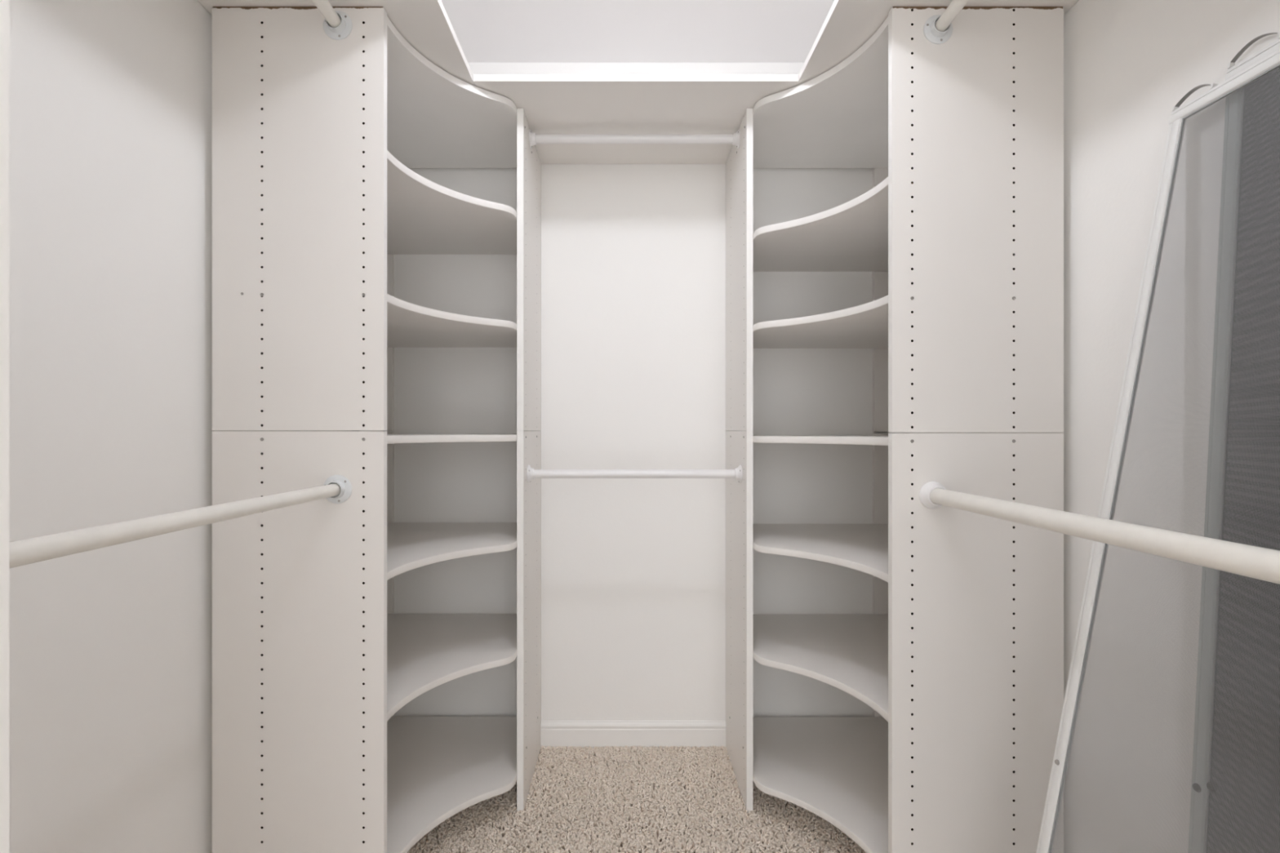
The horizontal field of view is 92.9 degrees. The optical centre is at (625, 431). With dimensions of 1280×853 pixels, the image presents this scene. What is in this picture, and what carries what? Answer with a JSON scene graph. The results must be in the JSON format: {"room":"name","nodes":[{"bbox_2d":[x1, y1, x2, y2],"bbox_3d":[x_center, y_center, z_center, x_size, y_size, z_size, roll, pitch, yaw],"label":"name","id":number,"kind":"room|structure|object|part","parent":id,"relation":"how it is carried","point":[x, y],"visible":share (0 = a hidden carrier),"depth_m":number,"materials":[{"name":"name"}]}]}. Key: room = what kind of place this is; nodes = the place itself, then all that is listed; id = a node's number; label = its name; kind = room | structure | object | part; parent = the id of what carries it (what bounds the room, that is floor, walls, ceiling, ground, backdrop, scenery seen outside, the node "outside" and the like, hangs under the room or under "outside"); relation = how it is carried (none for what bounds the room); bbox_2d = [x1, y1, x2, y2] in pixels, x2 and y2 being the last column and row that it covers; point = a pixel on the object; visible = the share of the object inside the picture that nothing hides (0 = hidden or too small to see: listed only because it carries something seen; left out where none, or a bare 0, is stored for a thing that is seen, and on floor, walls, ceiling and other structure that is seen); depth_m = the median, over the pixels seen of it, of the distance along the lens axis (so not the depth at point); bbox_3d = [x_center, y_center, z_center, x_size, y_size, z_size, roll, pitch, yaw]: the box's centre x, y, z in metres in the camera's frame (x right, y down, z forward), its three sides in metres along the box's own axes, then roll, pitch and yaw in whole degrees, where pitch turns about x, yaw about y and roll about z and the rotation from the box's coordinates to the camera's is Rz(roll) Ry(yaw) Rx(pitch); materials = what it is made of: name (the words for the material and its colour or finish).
{"room":"walk-in closet","nodes":[
{"label":"walk-in closet","id":0,"kind":"room"},
{"bbox_2d":[0,0,8,852],"bbox_3d":[0.027,-0.092,0.390,4.800,2.425,0.120,0,0,0],"label":"wall","id":1,"kind":"structure","parent":0,"point":[4,4],"depth_m":0.45,"materials":[{"name":"white paint"}]},
{"bbox_2d":[8,0,212,852],"bbox_3d":[-0.991,-0.092,1.302,0.100,2.425,1.703,0,0,0],"label":"wall","id":2,"kind":"structure","parent":0,"point":[110,101],"depth_m":1.12,"materials":[{"name":"white paint"}]},
{"bbox_2d":[440,0,834,62],"bbox_3d":[0.027,-1.345,1.292,2.136,0.080,1.923,0,0,0],"label":"ceiling","id":3,"kind":"structure","parent":0,"point":[486,31],"depth_m":1.98,"materials":[{"name":"white paint"}]},
{"bbox_2d":[422,750,853,852],"bbox_3d":[0.027,1.145,1.292,2.136,0.050,1.923,0,0,0],"label":"floor","id":4,"kind":"structure","parent":0,"point":[663,750],"depth_m":1.74,"materials":[{"name":"beige carpet"}]},
{"bbox_2d":[212,6,541,852],"bbox_3d":[-0.618,0.088,1.752,0.641,2.065,0.801,0,0,0],"label":"corner shelf unit","id":5,"kind":"object","parent":4,"relation":"on","point":[317,137],"visible":0.98,"depth_m":1.35,"materials":[{"name":"white wood"}]},
{"bbox_2d":[8,475,351,568],"bbox_3d":[-0.641,0.129,0.901,0.064,0.064,0.903,0,0,0],"label":"closet rod","id":6,"kind":"object","parent":5,"relation":"attached to","point":[336,489],"visible":1,"depth_m":0.82,"materials":[{"name":"beige paint"}]},
{"bbox_3d":[-0.729,0.560,1.363,0.382,1.120,0.019,0,0,0],"label":"panel","id":7,"kind":"part","parent":5,"relation":"part of","materials":[{"name":"white plastic"}]},
{"bbox_3d":[-0.729,-0.472,1.363,0.382,0.942,0.019,0,0,0],"label":"panel","id":8,"kind":"part","parent":5,"relation":"part of","materials":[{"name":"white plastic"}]},
{"bbox_2d":[311,0,352,39],"bbox_3d":[-0.640,-0.902,0.901,0.064,0.064,0.903,0,0,0],"label":"closet rod","id":9,"kind":"object","parent":5,"relation":"attached to","point":[337,24],"visible":1,"depth_m":1.34,"materials":[{"name":"beige paint"}]},
{"bbox_3d":[-0.640,-0.902,0.901,0.027,0.027,0.890,0,0,0],"label":"rod","id":10,"kind":"part","parent":9,"relation":"part of","materials":[{"name":"beige paint"}]},
{"bbox_2d":[197,0,475,85],"bbox_3d":[-0.676,-0.955,1.302,0.527,0.019,1.701,0,0,0],"label":"shelf","id":11,"kind":"object","parent":5,"relation":"on","point":[426,25],"visible":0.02,"depth_m":1.40,"materials":[{"name":"white wood"}]},
{"bbox_3d":[-0.619,1.010,1.753,0.601,0.019,0.762,0,0,0],"label":"shelf","id":12,"kind":"part","parent":5,"relation":"part of","materials":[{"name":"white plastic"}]},
{"bbox_3d":[-0.619,0.649,1.753,0.601,0.019,0.762,0,0,0],"label":"shelf","id":13,"kind":"part","parent":5,"relation":"part of","materials":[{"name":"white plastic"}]},
{"bbox_3d":[-0.619,0.330,1.753,0.601,0.019,0.762,0,0,0],"label":"shelf","id":14,"kind":"part","parent":5,"relation":"part of","materials":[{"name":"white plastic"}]},
{"bbox_3d":[-0.619,0.019,1.753,0.601,0.019,0.762,0,0,0],"label":"shelf","id":15,"kind":"part","parent":5,"relation":"part of","materials":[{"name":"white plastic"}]},
{"bbox_3d":[-0.619,-0.303,1.753,0.601,0.019,0.762,0,0,0],"label":"shelf","id":16,"kind":"part","parent":5,"relation":"part of","materials":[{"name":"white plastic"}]},
{"bbox_3d":[-0.619,-0.629,1.753,0.601,0.019,0.762,0,0,0],"label":"shelf","id":17,"kind":"part","parent":5,"relation":"part of","materials":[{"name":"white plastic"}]},
{"bbox_3d":[-0.619,-0.933,1.753,0.601,0.019,0.762,0,0,0],"label":"shelf","id":18,"kind":"part","parent":5,"relation":"part of","materials":[{"name":"white wood"}]},
{"bbox_2d":[527,465,742,482],"bbox_3d":[0.027,0.131,1.868,0.652,0.055,0.055,0,0,0],"label":"closet rod","id":19,"kind":"object","parent":5,"relation":"attached to","point":[532,473],"visible":1,"depth_m":1.86,"materials":[{"name":"white paint"}]},
{"bbox_3d":[0.027,0.131,1.868,0.639,0.027,0.027,0,0,0],"label":"rod","id":20,"kind":"part","parent":19,"relation":"part of","materials":[{"name":"white paint"}]},
{"bbox_2d":[528,128,740,148],"bbox_3d":[0.027,-0.913,1.900,0.652,0.055,0.055,0,0,0],"label":"closet rod","id":21,"kind":"object","parent":5,"relation":"attached to","point":[734,139],"visible":1,"depth_m":1.89,"materials":[{"name":"white paint"}]},
{"bbox_3d":[0.027,-0.913,1.900,0.639,0.027,0.027,0,0,0],"label":"rod","id":22,"kind":"part","parent":21,"relation":"part of","materials":[{"name":"white paint"}]},
{"bbox_2d":[407,746,866,852],"bbox_3d":[0.024,1.113,1.292,1.954,0.013,1.719,0,0,0],"label":"carpet","id":23,"kind":"structure","parent":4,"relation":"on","point":[479,824],"depth_m":1.76,"materials":[{"name":"beige carpet"}]},
{"bbox_2d":[1035,48,1279,852],"bbox_3d":[0.819,0.261,0.778,0.316,1.694,0.600,0,0,0],"label":"screen","id":24,"kind":"object","parent":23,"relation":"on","point":[1127,402],"visible":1,"depth_m":0.94,"materials":[{"name":"grey"}]},
{"bbox_3d":[0.817,0.270,1.066,0.011,1.652,0.024,10,0,0],"label":"frame rail","id":25,"kind":"part","parent":24,"relation":"part of","materials":[{"name":"white metal"}]},
{"bbox_3d":[0.968,-0.554,0.778,0.011,0.024,0.600,10,0,0],"label":"frame rail","id":26,"kind":"part","parent":24,"relation":"part of","materials":[{"name":"white metal"}]},
{"bbox_2d":[1187,31,1279,852],"bbox_3d":[0.945,0.245,0.731,0.096,1.721,0.530,0,0,0],"label":"screen","id":27,"kind":"object","parent":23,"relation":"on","point":[1233,68],"visible":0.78,"depth_m":0.94,"materials":[{"name":"black"}]},
{"bbox_3d":[0.945,0.257,0.984,0.011,1.652,0.024,3,0,0],"label":"frame rail","id":28,"kind":"part","parent":27,"relation":"part of","materials":[{"name":"white metal"}]},
{"bbox_3d":[0.987,-0.580,0.731,0.011,0.024,0.530,3,0,0],"label":"frame rail","id":29,"kind":"part","parent":27,"relation":"part of","materials":[{"name":"white metal"}]},
{"bbox_2d":[725,6,1063,852],"bbox_3d":[0.672,0.088,1.752,0.641,2.065,0.801,0,0,0],"label":"corner shelf unit","id":30,"kind":"object","parent":4,"relation":"on","point":[957,661],"visible":0.98,"depth_m":1.35,"materials":[{"name":"white wood"}]},
{"bbox_2d":[473,74,798,164],"bbox_3d":[0.027,-0.955,1.897,0.878,0.019,0.510,0,0,0],"label":"shelf","id":31,"kind":"object","parent":30,"relation":"on","point":[552,104],"visible":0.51,"depth_m":1.77,"materials":[{"name":"white wood"}]},
{"bbox_3d":[0.673,1.012,1.753,0.601,0.019,0.762,0,0,0],"label":"shelf","id":32,"kind":"part","parent":30,"relation":"part of","materials":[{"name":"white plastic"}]},
{"bbox_3d":[0.673,0.651,1.753,0.601,0.019,0.762,0,0,0],"label":"shelf","id":33,"kind":"part","parent":30,"relation":"part of","materials":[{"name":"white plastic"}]},
{"bbox_3d":[0.673,0.335,1.753,0.601,0.019,0.762,0,0,0],"label":"shelf","id":34,"kind":"part","parent":30,"relation":"part of","materials":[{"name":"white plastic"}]},
{"bbox_3d":[0.673,0.024,1.753,0.601,0.019,0.762,0,0,0],"label":"shelf","id":35,"kind":"part","parent":30,"relation":"part of","materials":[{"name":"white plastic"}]},
{"bbox_3d":[0.673,-0.300,1.753,0.601,0.019,0.762,0,0,0],"label":"shelf","id":36,"kind":"part","parent":30,"relation":"part of","materials":[{"name":"white plastic"}]},
{"bbox_3d":[0.673,-0.570,1.753,0.601,0.019,0.762,0,0,0],"label":"shelf","id":37,"kind":"part","parent":30,"relation":"part of","materials":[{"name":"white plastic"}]},
{"bbox_3d":[0.673,-0.933,1.753,0.601,0.019,0.762,0,0,0],"label":"shelf","id":38,"kind":"part","parent":30,"relation":"part of","materials":[{"name":"white wood"}]},
{"bbox_2d":[795,0,1078,85],"bbox_3d":[0.730,-0.955,1.302,0.527,0.019,1.701,0,0,0],"label":"shelf","id":39,"kind":"object","parent":30,"relation":"on","point":[848,24],"visible":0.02,"depth_m":1.41,"materials":[{"name":"white wood"}]},
{"bbox_2d":[923,0,968,44],"bbox_3d":[0.694,-0.893,0.901,0.064,0.064,0.903,0,0,0],"label":"closet rod","id":40,"kind":"object","parent":30,"relation":"attached to","point":[938,28],"visible":1,"depth_m":1.33,"materials":[{"name":"beige paint"}]},
{"bbox_3d":[0.694,-0.893,0.901,0.027,0.027,0.890,0,0,0],"label":"rod","id":41,"kind":"part","parent":40,"relation":"part of","materials":[{"name":"beige paint"}]},
{"bbox_3d":[0.783,0.562,1.363,0.382,1.116,0.019,0,0,0],"label":"panel","id":42,"kind":"part","parent":30,"relation":"part of","materials":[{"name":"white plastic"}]},
{"bbox_3d":[0.783,-0.470,1.363,0.382,0.946,0.019,0,0,0],"label":"panel","id":43,"kind":"part","parent":30,"relation":"part of","materials":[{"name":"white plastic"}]},
{"bbox_2d":[919,481,1279,584],"bbox_3d":[0.682,0.142,0.901,0.061,0.061,0.903,0,0,0],"label":"closet rod","id":44,"kind":"object","parent":30,"relation":"attached to","point":[1245,560],"visible":1,"depth_m":0.81,"materials":[{"name":"beige paint"}]},
{"bbox_2d":[386,62,906,720],"bbox_3d":[0.027,-0.092,2.203,2.136,2.425,0.100,0,0,0],"label":"wall","id":45,"kind":"structure","parent":0,"point":[633,255],"depth_m":2.15,"materials":[{"name":"white paint"}]},
{"bbox_2d":[540,720,725,748],"bbox_3d":[0.027,1.072,2.147,0.652,0.096,0.012,0,0,0],"label":"baseboard","id":46,"kind":"structure","parent":45,"relation":"attached to","point":[593,734],"depth_m":2.14,"materials":[{"name":"white wood"}]},
{"bbox_2d":[906,0,1279,852],"bbox_3d":[1.045,-0.092,1.302,0.100,2.425,1.703,0,0,0],"label":"wall","id":47,"kind":"structure","parent":0,"point":[1127,63],"depth_m":1.19,"materials":[{"name":"white paint"}]}
]}

